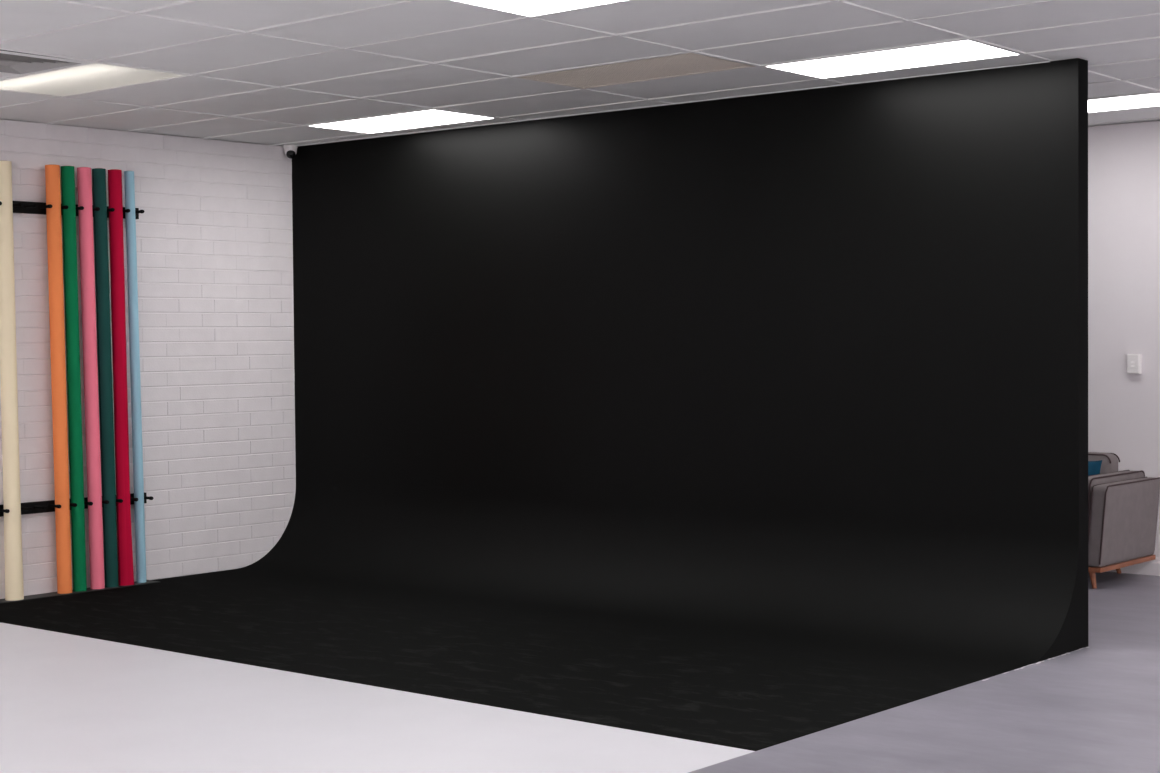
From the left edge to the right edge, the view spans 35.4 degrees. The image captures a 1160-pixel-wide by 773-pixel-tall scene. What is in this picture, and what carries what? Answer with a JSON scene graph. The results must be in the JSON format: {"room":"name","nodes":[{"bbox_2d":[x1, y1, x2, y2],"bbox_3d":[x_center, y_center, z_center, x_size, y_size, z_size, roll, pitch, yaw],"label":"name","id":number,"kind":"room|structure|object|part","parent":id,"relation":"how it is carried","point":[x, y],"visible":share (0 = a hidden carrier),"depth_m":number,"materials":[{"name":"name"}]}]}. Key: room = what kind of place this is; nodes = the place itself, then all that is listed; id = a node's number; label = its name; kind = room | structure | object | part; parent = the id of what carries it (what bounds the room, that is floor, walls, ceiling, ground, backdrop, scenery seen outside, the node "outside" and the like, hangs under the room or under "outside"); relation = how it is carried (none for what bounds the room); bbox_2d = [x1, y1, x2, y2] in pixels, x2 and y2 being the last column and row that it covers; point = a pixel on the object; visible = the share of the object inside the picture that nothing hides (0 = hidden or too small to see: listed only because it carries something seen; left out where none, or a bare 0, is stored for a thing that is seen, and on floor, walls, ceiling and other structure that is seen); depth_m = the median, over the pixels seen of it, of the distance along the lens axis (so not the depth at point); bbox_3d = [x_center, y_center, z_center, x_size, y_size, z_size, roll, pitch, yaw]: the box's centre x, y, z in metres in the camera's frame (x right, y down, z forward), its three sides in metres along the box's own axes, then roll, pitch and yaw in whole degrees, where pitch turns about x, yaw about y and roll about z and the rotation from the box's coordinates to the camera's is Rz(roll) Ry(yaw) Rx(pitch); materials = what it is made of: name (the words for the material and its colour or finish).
{"room":"studio","nodes":[
{"label":"studio","id":0,"kind":"room"},
{"bbox_2d":[0,119,295,598],"bbox_3d":[-5.064,-0.059,9.735,0.153,3.100,14.895,1,2,40],"label":"wall","id":1,"kind":"structure","parent":0,"point":[214,232],"depth_m":12.43,"materials":[{"name":"brick"}]},
{"bbox_2d":[0,201,144,218],"bbox_3d":[-3.531,-1.124,11.302,0.149,0.074,1.950,1,2,40],"label":"rack","id":2,"kind":"object","parent":1,"relation":"attached to","point":[25,207],"visible":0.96,"depth_m":11.48,"materials":[{"name":"black metal"}]},
{"bbox_2d":[0,492,153,516],"bbox_3d":[-3.496,0.772,11.376,0.149,0.072,1.950,1,2,40],"label":"rack","id":3,"kind":"object","parent":1,"relation":"attached to","point":[39,506],"visible":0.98,"depth_m":11.54,"materials":[{"name":"black metal"}]},
{"bbox_2d":[0,580,159,603],"bbox_3d":[-3.375,1.324,11.535,0.145,0.005,1.620,1,2,40],"label":"trim","id":4,"kind":"structure","parent":1,"relation":"on","point":[52,594],"depth_m":11.58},
{"bbox_2d":[0,160,23,600],"bbox_3d":[-3.549,-0.034,11.277,0.110,2.725,0.110,1,3,40],"label":"paper roll","id":5,"kind":"object","parent":4,"relation":"on","point":[14,590],"visible":1,"depth_m":11.24,"materials":[{"name":"beige paper"}]},
{"bbox_2d":[45,164,71,593],"bbox_3d":[-3.318,-0.043,11.555,0.092,2.725,0.092,1,3,40],"label":"paper roll","id":6,"kind":"object","parent":4,"relation":"on","point":[52,171],"visible":1,"depth_m":11.52,"materials":[{"name":"orange paper"}]},
{"bbox_2d":[61,166,86,591],"bbox_3d":[-3.246,-0.046,11.643,0.086,2.725,0.085,1,3,40],"label":"paper roll","id":7,"kind":"object","parent":4,"relation":"on","point":[67,172],"visible":1,"depth_m":11.61,"materials":[{"name":"green paper"}]},
{"bbox_2d":[77,167,104,588],"bbox_3d":[-3.163,-0.050,11.741,0.090,2.725,0.089,1,3,40],"label":"paper roll","id":8,"kind":"object","parent":4,"relation":"on","point":[84,179],"visible":0.99,"depth_m":11.71,"materials":[{"name":"pink paper"}]},
{"bbox_2d":[92,168,118,586],"bbox_3d":[-3.091,-0.053,11.826,0.085,2.725,0.087,1,3,40],"label":"paper roll","id":9,"kind":"object","parent":4,"relation":"on","point":[98,174],"visible":1,"depth_m":11.79,"materials":[{"name":"paper"}]},
{"bbox_2d":[108,169,133,585],"bbox_3d":[-3.012,-0.056,11.906,0.106,2.725,0.092,1,3,40],"label":"paper roll","id":10,"kind":"object","parent":4,"relation":"on","point":[124,532],"visible":1,"depth_m":11.88,"materials":[{"name":"paper"}]},
{"bbox_2d":[124,171,146,582],"bbox_3d":[-2.943,-0.059,12.020,0.066,2.725,0.065,1,3,40],"label":"paper roll","id":11,"kind":"object","parent":4,"relation":"on","point":[129,185],"visible":0.99,"depth_m":12.00,"materials":[{"name":"blue paper"}]},
{"bbox_2d":[0,58,1087,750],"bbox_3d":[-0.681,-0.107,10.112,6.065,3.100,2.998,1,2,40],"label":"photo studio backdrop","id":12,"kind":"structure","parent":0,"point":[756,422],"depth_m":10.41,"materials":[{"name":"black paint"}]},
{"bbox_2d":[296,58,1074,145],"bbox_3d":[0.201,-1.693,11.144,6.045,0.006,0.024,1,2,40],"label":"trim","id":13,"kind":"structure","parent":12,"relation":"attached to","point":[1071,58],"depth_m":10.88,"materials":[{"name":"black metal"}]},
{"bbox_2d":[0,0,1159,145],"bbox_3d":[0.250,-1.623,4.977,17.143,0.200,16.597,1,2,40],"label":"ceiling","id":14,"kind":"structure","parent":0,"point":[264,72],"depth_m":8.75,"materials":[{"name":"tile"}]},
{"bbox_2d":[0,50,91,74],"bbox_3d":[-2.863,-1.652,9.014,0.624,0.094,0.624,1,2,40],"label":"ceiling vent","id":15,"kind":"object","parent":14,"relation":"in","point":[11,62],"visible":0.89,"depth_m":9.06,"materials":[{"name":"metal"}]},
{"bbox_3d":[-2.862,-1.606,9.016,0.120,0.003,0.120,1,2,40],"label":"plate","id":16,"kind":"part","parent":15,"relation":"part of","materials":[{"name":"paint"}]},
{"bbox_2d":[0,63,186,96],"bbox_3d":[-2.682,-1.694,9.682,1.224,0.131,0.637,1,2,40],"label":"recessed light","id":17,"kind":"object","parent":14,"relation":"in","point":[94,77],"visible":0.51,"depth_m":9.66,"materials":[{"name":"white plastic"}]},
{"bbox_2d":[284,145,297,158],"bbox_3d":[-2.078,-1.683,13.042,0.101,0.097,0.100,1,2,40],"label":"security camera","id":18,"kind":"object","parent":14,"relation":"attached to","point":[290,150],"visible":1,"depth_m":13.00,"materials":[{"name":"white plastic"}]},
{"bbox_2d":[310,110,495,133],"bbox_3d":[-1.155,-1.707,11.658,1.224,0.020,0.637,1,2,40],"label":"recessed light","id":19,"kind":"object","parent":14,"relation":"in","point":[427,118],"visible":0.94,"depth_m":11.65,"materials":[{"name":"white plastic"}]},
{"bbox_2d":[450,0,629,16],"bbox_3d":[0.046,-1.594,7.230,1.224,0.020,0.637,1,2,40],"label":"recessed light","id":20,"kind":"object","parent":14,"relation":"in","point":[528,8],"visible":1,"depth_m":7.59,"materials":[{"name":"white plastic"}]},
{"bbox_2d":[515,53,754,88],"bbox_3d":[0.282,-1.667,9.528,1.224,0.033,0.637,1,2,40],"label":"tile","id":21,"kind":"structure","parent":14,"relation":"in","point":[685,64],"depth_m":9.52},
{"bbox_2d":[763,40,1021,78],"bbox_3d":[1.573,-1.662,9.204,1.224,0.020,0.637,1,2,40],"label":"recessed light","id":22,"kind":"object","parent":14,"relation":"in","point":[964,50],"visible":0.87,"depth_m":9.19,"materials":[{"name":"white plastic"}]},
{"bbox_2d":[1088,93,1159,112],"bbox_3d":[3.099,-1.730,11.178,1.224,0.020,0.637,1,2,40],"label":"recessed light","id":23,"kind":"object","parent":14,"relation":"in","point":[1145,100],"visible":0.32,"depth_m":11.00,"materials":[{"name":"white plastic"}]},
{"bbox_2d":[0,572,1159,772],"bbox_3d":[0.356,1.521,5.216,14.000,0.100,14.890,1,2,40],"label":"floor","id":24,"kind":"structure","parent":0,"point":[69,703],"depth_m":7.55,"materials":[{"name":"paint"}]},
{"bbox_2d":[982,647,1088,680],"bbox_3d":[2.239,1.352,8.877,0.023,0.001,1.158,1,2,40],"label":"trim","id":25,"kind":"structure","parent":24,"relation":"on","point":[1086,647],"depth_m":8.90,"materials":[{"name":"white paint"}]},
{"bbox_2d":[1088,452,1159,588],"bbox_3d":[2.804,0.846,12.292,1.985,0.821,0.865,1,2,40],"label":"sofa","id":26,"kind":"object","parent":24,"relation":"on","point":[1123,505],"visible":0.31,"depth_m":11.58,"materials":[{"name":"grey fabric"}]},
{"bbox_3d":[3.236,1.215,11.452,0.041,0.122,0.066,-1,2,-17],"label":"leg","id":27,"kind":"part","parent":26,"relation":"part of","materials":[{"name":"orange wood"}]},
{"bbox_2d":[1088,460,1101,475],"bbox_3d":[3.277,0.646,11.987,0.335,0.330,0.134,1,2,40],"label":"throw pillow","id":28,"kind":"object","parent":26,"relation":"on","point":[1094,467],"visible":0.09,"depth_m":11.90,"materials":[{"name":"blue fabric"}]},
{"bbox_2d":[1088,452,1117,473],"bbox_3d":[3.249,0.631,12.227,0.754,0.394,0.188,1,2,40],"label":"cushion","id":29,"kind":"object","parent":26,"relation":"on","point":[1109,464],"depth_m":11.96,"materials":[{"name":"grey fabric"}]},
{"bbox_3d":[2.807,1.129,12.301,1.900,0.030,0.855,1,2,40],"label":"frame","id":30,"kind":"part","parent":26,"relation":"part of","materials":[{"name":"orange wood"}]},
{"bbox_3d":[3.509,0.868,11.702,0.146,0.522,0.859,1,2,40],"label":"arm panel","id":31,"kind":"part","parent":26,"relation":"part of","materials":[{"name":"grey fabric"}]},
{"bbox_2d":[1088,121,1159,557],"bbox_3d":[5.193,-0.180,10.918,14.300,3.100,0.150,1,2,40],"label":"wall","id":32,"kind":"structure","parent":0,"point":[1124,159],"depth_m":12.12,"materials":[{"name":"white paint"}]},
{"bbox_2d":[1106,557,1159,575],"bbox_3d":[5.151,1.212,10.893,14.000,0.120,0.016,1,2,40],"label":"baseboard","id":33,"kind":"structure","parent":32,"relation":"attached to","point":[1152,567],"depth_m":12.06,"materials":[{"name":"white paint"}]},
{"bbox_2d":[1127,354,1141,373],"bbox_3d":[3.682,-0.149,12.066,0.088,0.132,0.048,1,2,40],"label":"wall switch","id":34,"kind":"object","parent":32,"relation":"attached to","point":[1134,361],"visible":1,"depth_m":12.05,"materials":[{"name":"white plastic"}]},
{"bbox_3d":[3.673,-0.148,12.055,0.076,0.120,0.005,1,2,40],"label":"plate","id":35,"kind":"part","parent":34,"relation":"part of","materials":[{"name":"white plastic"}]}
]}

